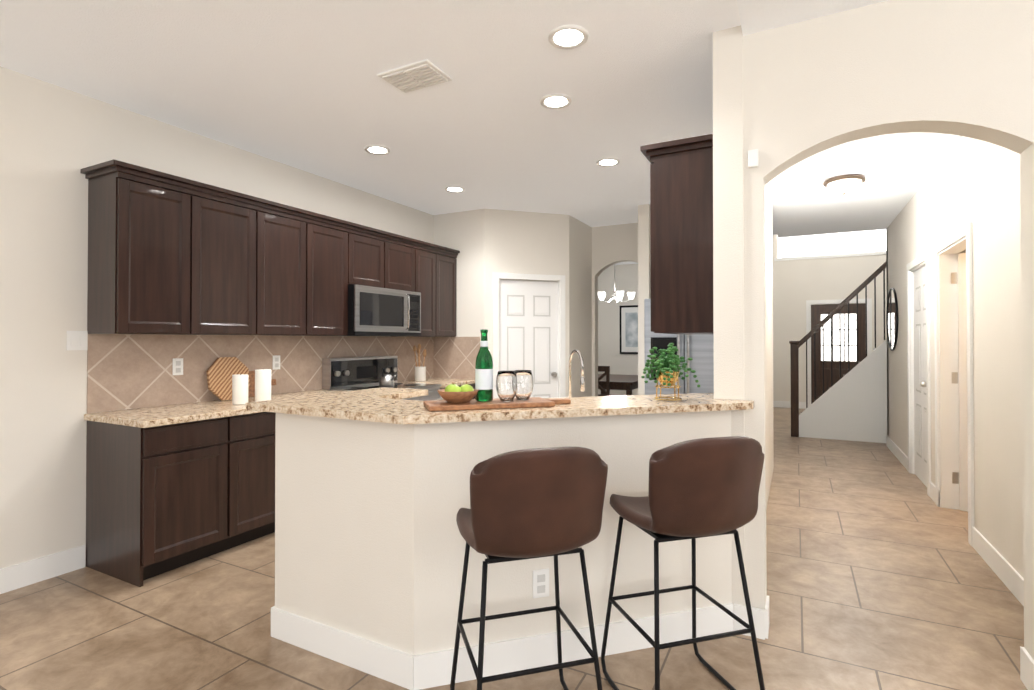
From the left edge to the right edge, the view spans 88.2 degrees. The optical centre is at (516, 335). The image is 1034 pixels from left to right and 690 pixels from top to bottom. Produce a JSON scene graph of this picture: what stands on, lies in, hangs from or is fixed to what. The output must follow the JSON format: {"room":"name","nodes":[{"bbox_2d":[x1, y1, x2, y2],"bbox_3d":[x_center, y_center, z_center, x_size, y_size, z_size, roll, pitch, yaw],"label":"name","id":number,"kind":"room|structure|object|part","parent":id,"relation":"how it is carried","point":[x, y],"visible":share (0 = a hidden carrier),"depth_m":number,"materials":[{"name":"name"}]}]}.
{"room":"kitchen","nodes":[
{"label":"kitchen","id":0,"kind":"room"},
{"bbox_2d":[0,0,776,264],"bbox_3d":[0.338,-2.873,3.842,9.100,2.880,17.200,0,-1,28],"label":"ceiling","id":1,"kind":"structure","parent":0,"point":[300,84],"depth_m":3.03,"materials":[{"name":"paint"}]},
{"bbox_2d":[364,145,390,154],"bbox_3d":[-1.074,-1.425,4.106,0.196,0.010,0.196,0,-1,28],"label":"recessed light","id":2,"kind":"object","parent":1,"relation":"in","point":[377,149],"visible":0.98,"depth_m":4.09,"materials":[{"name":"white"}]},
{"bbox_2d":[377,59,452,92],"bbox_3d":[-0.566,-1.430,2.965,0.340,0.020,0.240,0,-1,28],"label":"ceiling vent","id":3,"kind":"object","parent":1,"relation":"in","point":[422,74],"visible":1,"depth_m":2.94,"materials":[{"name":"white metal"}]},
{"bbox_2d":[445,186,464,192],"bbox_3d":[-0.603,-1.416,5.179,0.196,0.010,0.196,0,-1,28],"label":"recessed light","id":4,"kind":"object","parent":1,"relation":"in","point":[455,189],"visible":1,"depth_m":5.18,"materials":[{"name":"white"}]},
{"bbox_2d":[540,94,571,108],"bbox_3d":[0.239,-1.433,3.272,0.196,0.010,0.196,0,-1,28],"label":"recessed light","id":5,"kind":"object","parent":1,"relation":"in","point":[555,101],"visible":0.98,"depth_m":3.27,"materials":[{"name":"white"}]},
{"bbox_2d":[548,25,588,49],"bbox_3d":[0.248,-1.439,2.578,0.196,0.010,0.196,0,-1,28],"label":"recessed light","id":6,"kind":"object","parent":1,"relation":"in","point":[566,37],"visible":1,"depth_m":2.57,"materials":[{"name":"white"}]},
{"bbox_2d":[596,158,619,166],"bbox_3d":[0.751,-1.423,4.392,0.196,0.010,0.196,0,-1,28],"label":"recessed light","id":7,"kind":"object","parent":1,"relation":"in","point":[607,162],"visible":0.98,"depth_m":4.39,"materials":[{"name":"white"}]},
{"bbox_2d":[598,264,634,302],"bbox_3d":[1.578,-0.959,8.564,0.624,0.866,0.599,0,-1,28],"label":"dining chandelier","id":8,"kind":"object","parent":1,"relation":"hanging from","point":[618,295],"visible":0.92,"depth_m":8.45,"materials":[{"name":"white glass"}]},
{"bbox_2d":[0,407,1026,689],"bbox_3d":[1.597,1.440,4.161,11.000,0.100,19.000,0,-1,28],"label":"floor","id":9,"kind":"structure","parent":0,"point":[882,575],"depth_m":2.57,"materials":[{"name":"tile"}]},
{"bbox_2d":[86,415,243,586],"bbox_3d":[-2.181,0.945,3.300,0.602,0.875,0.563,0,-1,28],"label":"base cabinet","id":10,"kind":"object","parent":9,"relation":"on","point":[160,500],"depth_m":3.09,"materials":[{"name":"black wood"}]},
{"bbox_2d":[84,391,345,426],"bbox_3d":[-1.890,0.493,3.827,0.635,0.037,1.789,0,-1,28],"label":"countertop","id":11,"kind":"structure","parent":10,"relation":"on","point":[171,413],"depth_m":3.24,"materials":[{"name":"beige stone"}]},
{"bbox_2d":[232,374,248,404],"bbox_3d":[-1.909,0.369,3.681,0.100,0.207,0.100,0,-1,28],"label":"candle","id":12,"kind":"object","parent":11,"relation":"on","point":[240,389],"visible":0.85,"depth_m":3.64,"materials":[{"name":"white wax"}]},
{"bbox_2d":[206,357,275,400],"bbox_3d":[-2.066,0.319,4.047,0.091,0.313,0.577,0,-1,28],"label":"cutting boards","id":13,"kind":"object","parent":11,"relation":"on","point":[220,371],"visible":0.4,"depth_m":3.90,"materials":[{"name":"brown wood"}]},
{"bbox_2d":[255,369,270,401],"bbox_3d":[-1.800,0.355,3.781,0.106,0.237,0.106,0,-1,28],"label":"candle","id":14,"kind":"object","parent":11,"relation":"on","point":[262,384],"visible":0.85,"depth_m":3.74,"materials":[{"name":"white wax"}]},
{"bbox_2d":[240,411,275,544],"bbox_3d":[-1.976,0.948,3.693,0.602,0.875,0.574,0,-1,28],"label":"base cabinet","id":15,"kind":"object","parent":9,"relation":"on","point":[257,432],"depth_m":3.55,"materials":[{"name":"black wood"}]},
{"bbox_2d":[322,356,443,400],"bbox_3d":[-1.212,0.802,5.000,0.724,1.190,0.909,0,-1,28],"label":"range","id":16,"kind":"object","parent":9,"relation":"on","point":[349,373],"visible":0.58,"depth_m":5.01,"materials":[{"name":"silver metal"}]},
{"bbox_2d":[379,366,395,387],"bbox_3d":[-1.163,0.377,4.825,0.172,0.196,0.132,0,-1,28],"label":"kettle","id":17,"kind":"object","parent":16,"relation":"on","point":[386,379],"visible":0.98,"depth_m":4.79,"materials":[{"name":"silver metal"}]},
{"bbox_2d":[440,383,474,398],"bbox_3d":[-0.888,0.966,5.773,0.602,0.875,0.748,0,-1,28],"label":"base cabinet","id":18,"kind":"object","parent":9,"relation":"on","point":[472,384],"depth_m":5.87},
{"bbox_2d":[398,379,474,386],"bbox_3d":[-0.873,0.510,5.769,0.635,0.037,0.749,0,-1,28],"label":"countertop","id":19,"kind":"structure","parent":18,"relation":"on","point":[445,382],"depth_m":5.67,"materials":[{"name":"beige stone"}]},
{"bbox_2d":[413,344,425,380],"bbox_3d":[-1.035,0.289,5.731,0.153,0.402,0.128,0,-1,28],"label":"utensil crock","id":20,"kind":"object","parent":19,"relation":"on","point":[420,373],"visible":1,"depth_m":5.69,"materials":[{"name":"white ceramic"}]},
{"bbox_2d":[271,413,728,689],"bbox_3d":[-0.126,0.852,2.342,1.862,1.045,0.730,0,-1,28],"label":"half wall","id":21,"kind":"structure","parent":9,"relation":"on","point":[372,491],"depth_m":2.22,"materials":[{"name":"paint"}]},
{"bbox_2d":[245,385,753,448],"bbox_3d":[0.025,0.315,2.545,1.980,0.030,1.481,0,-1,28],"label":"countertop","id":22,"kind":"structure","parent":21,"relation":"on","point":[635,421],"depth_m":2.29,"materials":[{"name":"beige stone"}]},
{"bbox_2d":[423,397,570,410],"bbox_3d":[-0.070,0.286,2.244,0.620,0.020,0.200,0,-1,-16],"label":"serving board","id":23,"kind":"object","parent":22,"relation":"on","point":[444,405],"visible":1,"depth_m":2.16,"materials":[{"name":"brown wood"}]},
{"bbox_2d":[437,389,477,402],"bbox_3d":[-0.243,0.250,2.194,0.170,0.050,0.170,0,-1,28],"label":"fruit bowl","id":24,"kind":"object","parent":23,"relation":"on","point":[458,397],"visible":0.92,"depth_m":2.14,"materials":[{"name":"brown wood"}]},
{"bbox_2d":[445,381,473,391],"bbox_3d":[-0.245,0.225,2.187,0.120,0.068,0.109,0,-1,28],"label":"apples","id":25,"kind":"object","parent":24,"relation":"in","point":[453,387],"visible":0.52,"depth_m":2.16,"materials":[{"name":"green food"}]},
{"bbox_2d":[475,329,492,401],"bbox_3d":[-0.138,0.126,2.247,0.075,0.300,0.075,0,-1,28],"label":"wine bottle","id":26,"kind":"object","parent":23,"relation":"on","point":[484,373],"visible":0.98,"depth_m":2.22,"materials":[{"name":"green glass"}]},
{"bbox_2d":[496,371,517,401],"bbox_3d":[-0.043,0.213,2.242,0.092,0.125,0.092,0,-1,28],"label":"wine glass","id":27,"kind":"object","parent":23,"relation":"on","point":[506,385],"visible":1,"depth_m":2.21,"materials":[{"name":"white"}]},
{"bbox_2d":[514,370,532,399],"bbox_3d":[0.025,0.213,2.294,0.092,0.125,0.092,0,-1,28],"label":"wine glass","id":28,"kind":"object","parent":23,"relation":"on","point":[524,384],"visible":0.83,"depth_m":2.26,"materials":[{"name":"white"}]},
{"bbox_2d":[641,343,700,400],"bbox_3d":[0.707,0.166,2.476,0.268,0.262,0.259,0,-1,28],"label":"potted plant","id":29,"kind":"object","parent":22,"relation":"on","point":[668,374],"visible":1,"depth_m":2.45,"materials":[{"name":"green plant"}]},
{"bbox_2d":[450,446,607,689],"bbox_3d":[0.034,0.854,1.818,0.448,1.028,0.512,0,-1,-16],"label":"bar stool","id":30,"kind":"object","parent":9,"relation":"on","point":[534,503],"visible":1,"depth_m":1.62,"materials":[{"name":"brown leather"}]},
{"bbox_3d":[0.035,0.528,1.819,0.477,0.388,0.519,0,-1,-16],"label":"seat","id":31,"kind":"part","parent":30,"relation":"part of","materials":[{"name":"brown leather"}]},
{"bbox_2d":[598,366,609,395],"bbox_3d":[1.045,0.929,7.530,0.420,0.980,0.410,0,-1,28],"label":"dining chair","id":32,"kind":"object","parent":9,"relation":"on","point":[606,369],"visible":0.08,"depth_m":7.61,"materials":[{"name":"brown wood"}]},
{"bbox_2d":[598,374,637,394],"bbox_3d":[1.566,1.053,8.526,1.000,0.750,1.600,0,-1,28],"label":"dining table","id":33,"kind":"object","parent":9,"relation":"on","point":[628,383],"visible":0.31,"depth_m":7.81,"materials":[{"name":"brown wood"}]},
{"bbox_2d":[644,299,713,394],"bbox_3d":[1.862,0.514,5.548,0.910,1.775,0.812,0,-1,28],"label":"refrigerator","id":34,"kind":"object","parent":9,"relation":"on","point":[698,349],"visible":0.21,"depth_m":5.25,"materials":[{"name":"metal"}]},
{"bbox_2d":[601,436,764,689],"bbox_3d":[0.624,0.856,1.995,0.448,1.028,0.512,0,-1,-16],"label":"bar stool","id":35,"kind":"object","parent":9,"relation":"on","point":[703,487],"visible":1,"depth_m":1.80,"materials":[{"name":"brown leather"}]},
{"bbox_3d":[0.624,0.529,1.996,0.477,0.388,0.519,0,-1,-16],"label":"seat","id":36,"kind":"part","parent":35,"relation":"part of","materials":[{"name":"brown leather"}]},
{"bbox_2d":[789,262,886,442],"bbox_3d":[5.317,-0.643,7.283,2.843,4.120,1.050,0,-1,28],"label":"staircase","id":37,"kind":"structure","parent":9,"relation":"on","point":[851,405],"depth_m":7.18,"materials":[{"name":"white"}]},
{"bbox_2d":[0,0,1033,689],"bbox_3d":[1.729,-1.420,3.056,9.720,5.600,17.120,0,-1,28],"label":"wall","id":38,"kind":"structure","parent":0,"point":[788,96],"depth_m":2.99,"materials":[{"name":"paint"}]},
{"bbox_2d":[66,331,87,349],"bbox_3d":[-2.596,0.031,3.157,0.009,0.115,0.115,0,-1,28],"label":"light switch","id":39,"kind":"object","parent":38,"relation":"attached to","point":[77,340],"visible":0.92,"depth_m":3.15,"materials":[{"name":"white plastic"}]},
{"bbox_2d":[85,167,203,334],"bbox_3d":[-2.321,-0.472,3.339,0.330,0.930,0.480,0,-1,28],"label":"upper cabinet","id":40,"kind":"object","parent":38,"relation":"attached to","point":[199,278],"depth_m":3.19,"materials":[{"name":"black wood"}]},
{"bbox_2d":[172,358,182,374],"bbox_3d":[-2.324,0.215,3.655,0.008,0.115,0.070,0,-1,28],"label":"outlet","id":41,"kind":"object","parent":38,"relation":"attached to","point":[177,366],"visible":1,"depth_m":3.65,"materials":[{"name":"white plastic"}]},
{"bbox_2d":[204,191,267,338],"bbox_3d":[-2.128,-0.469,3.707,0.330,0.930,0.591,0,-1,28],"label":"upper cabinet","id":42,"kind":"object","parent":38,"relation":"attached to","point":[235,230],"depth_m":3.70,"materials":[{"name":"black wood"}]},
{"bbox_2d":[273,355,279,369],"bbox_3d":[-1.961,0.221,4.349,0.008,0.115,0.070,0,-1,28],"label":"outlet","id":43,"kind":"object","parent":38,"relation":"attached to","point":[276,362],"visible":1,"depth_m":4.34,"materials":[{"name":"white plastic"}]},
{"bbox_2d":[268,207,315,338],"bbox_3d":[-1.917,-0.466,4.111,0.330,0.930,0.562,0,-1,28],"label":"upper cabinet","id":44,"kind":"object","parent":38,"relation":"attached to","point":[291,236],"depth_m":4.11,"materials":[{"name":"black wood"}]},
{"bbox_2d":[316,219,351,338],"bbox_3d":[-1.726,-0.463,4.477,0.330,0.930,0.506,0,-1,28],"label":"upper cabinet","id":45,"kind":"object","parent":38,"relation":"attached to","point":[333,240],"depth_m":4.48,"materials":[{"name":"black wood"}]},
{"bbox_2d":[352,227,391,288],"bbox_3d":[-1.488,-0.681,4.932,0.330,0.485,0.518,0,-1,28],"label":"upper cabinet","id":46,"kind":"object","parent":38,"relation":"attached to","point":[371,252],"depth_m":4.89,"materials":[{"name":"black wood"}]},
{"bbox_2d":[347,284,420,335],"bbox_3d":[-1.338,-0.214,5.074,0.445,0.440,0.907,0,-1,28],"label":"microwave","id":47,"kind":"object","parent":46,"relation":"attached to","point":[375,311],"visible":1,"depth_m":4.89,"materials":[{"name":"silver metal"}]},
{"bbox_2d":[392,239,415,291],"bbox_3d":[-1.304,-0.678,5.285,0.330,0.485,0.520,0,-1,28],"label":"upper cabinet","id":48,"kind":"object","parent":38,"relation":"attached to","point":[403,252],"depth_m":5.29,"materials":[{"name":"black wood"}]},
{"bbox_2d":[388,243,439,338],"bbox_3d":[-1.087,-0.452,5.697,0.330,0.930,0.415,0,-1,28],"label":"upper cabinet","id":49,"kind":"object","parent":38,"relation":"attached to","point":[427,258],"depth_m":5.66,"materials":[{"name":"black wood"}]},
{"bbox_2d":[440,251,459,338],"bbox_3d":[-0.941,-0.449,5.977,0.330,0.930,0.458,0,-1,28],"label":"upper cabinet","id":50,"kind":"object","parent":38,"relation":"attached to","point":[448,263],"depth_m":5.97,"materials":[{"name":"black wood"}]},
{"bbox_2d":[620,305,637,353],"bbox_3d":[2.283,-0.107,10.229,0.640,0.940,0.035,0,-1,28],"label":"framed picture","id":51,"kind":"object","parent":38,"relation":"attached to","point":[628,329],"visible":0.56,"depth_m":10.28,"materials":[{"name":"black"}]},
{"bbox_2d":[640,134,712,334],"bbox_3d":[1.038,-0.499,3.139,0.370,0.980,0.980,0,-1,28],"label":"upper cabinet","id":52,"kind":"object","parent":38,"relation":"attached to","point":[681,222],"visible":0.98,"depth_m":2.73,"materials":[{"name":"brown wood"}]},
{"bbox_2d":[748,149,757,167],"bbox_3d":[1.090,-0.815,2.460,0.044,0.080,0.018,0,-1,28],"label":"sensor","id":53,"kind":"object","parent":38,"relation":"attached to","point":[752,158],"visible":1,"depth_m":2.45,"materials":[{"name":"white plastic"}]},
{"bbox_2d":[886,288,897,350],"bbox_3d":[4.480,-0.191,6.369,0.024,0.754,0.754,0,-1,28],"label":"mirror","id":54,"kind":"object","parent":38,"relation":"attached to","point":[892,319],"visible":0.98,"depth_m":6.33,"materials":[{"name":"silver glass"}]},
{"bbox_2d":[737,0,961,237],"bbox_3d":[2.848,-1.491,0.315,5.195,0.145,13.300,0,-1,28],"label":"ceiling","id":55,"kind":"structure","parent":0,"point":[896,169],"depth_m":4.53,"materials":[{"name":"paint"}]},
{"bbox_2d":[823,174,865,194],"bbox_3d":[2.872,-1.300,4.680,0.320,0.141,0.320,0,-1,28],"label":"light","id":56,"kind":"object","parent":55,"relation":"attached to","point":[844,184],"visible":0.98,"depth_m":4.60,"materials":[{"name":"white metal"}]}
]}

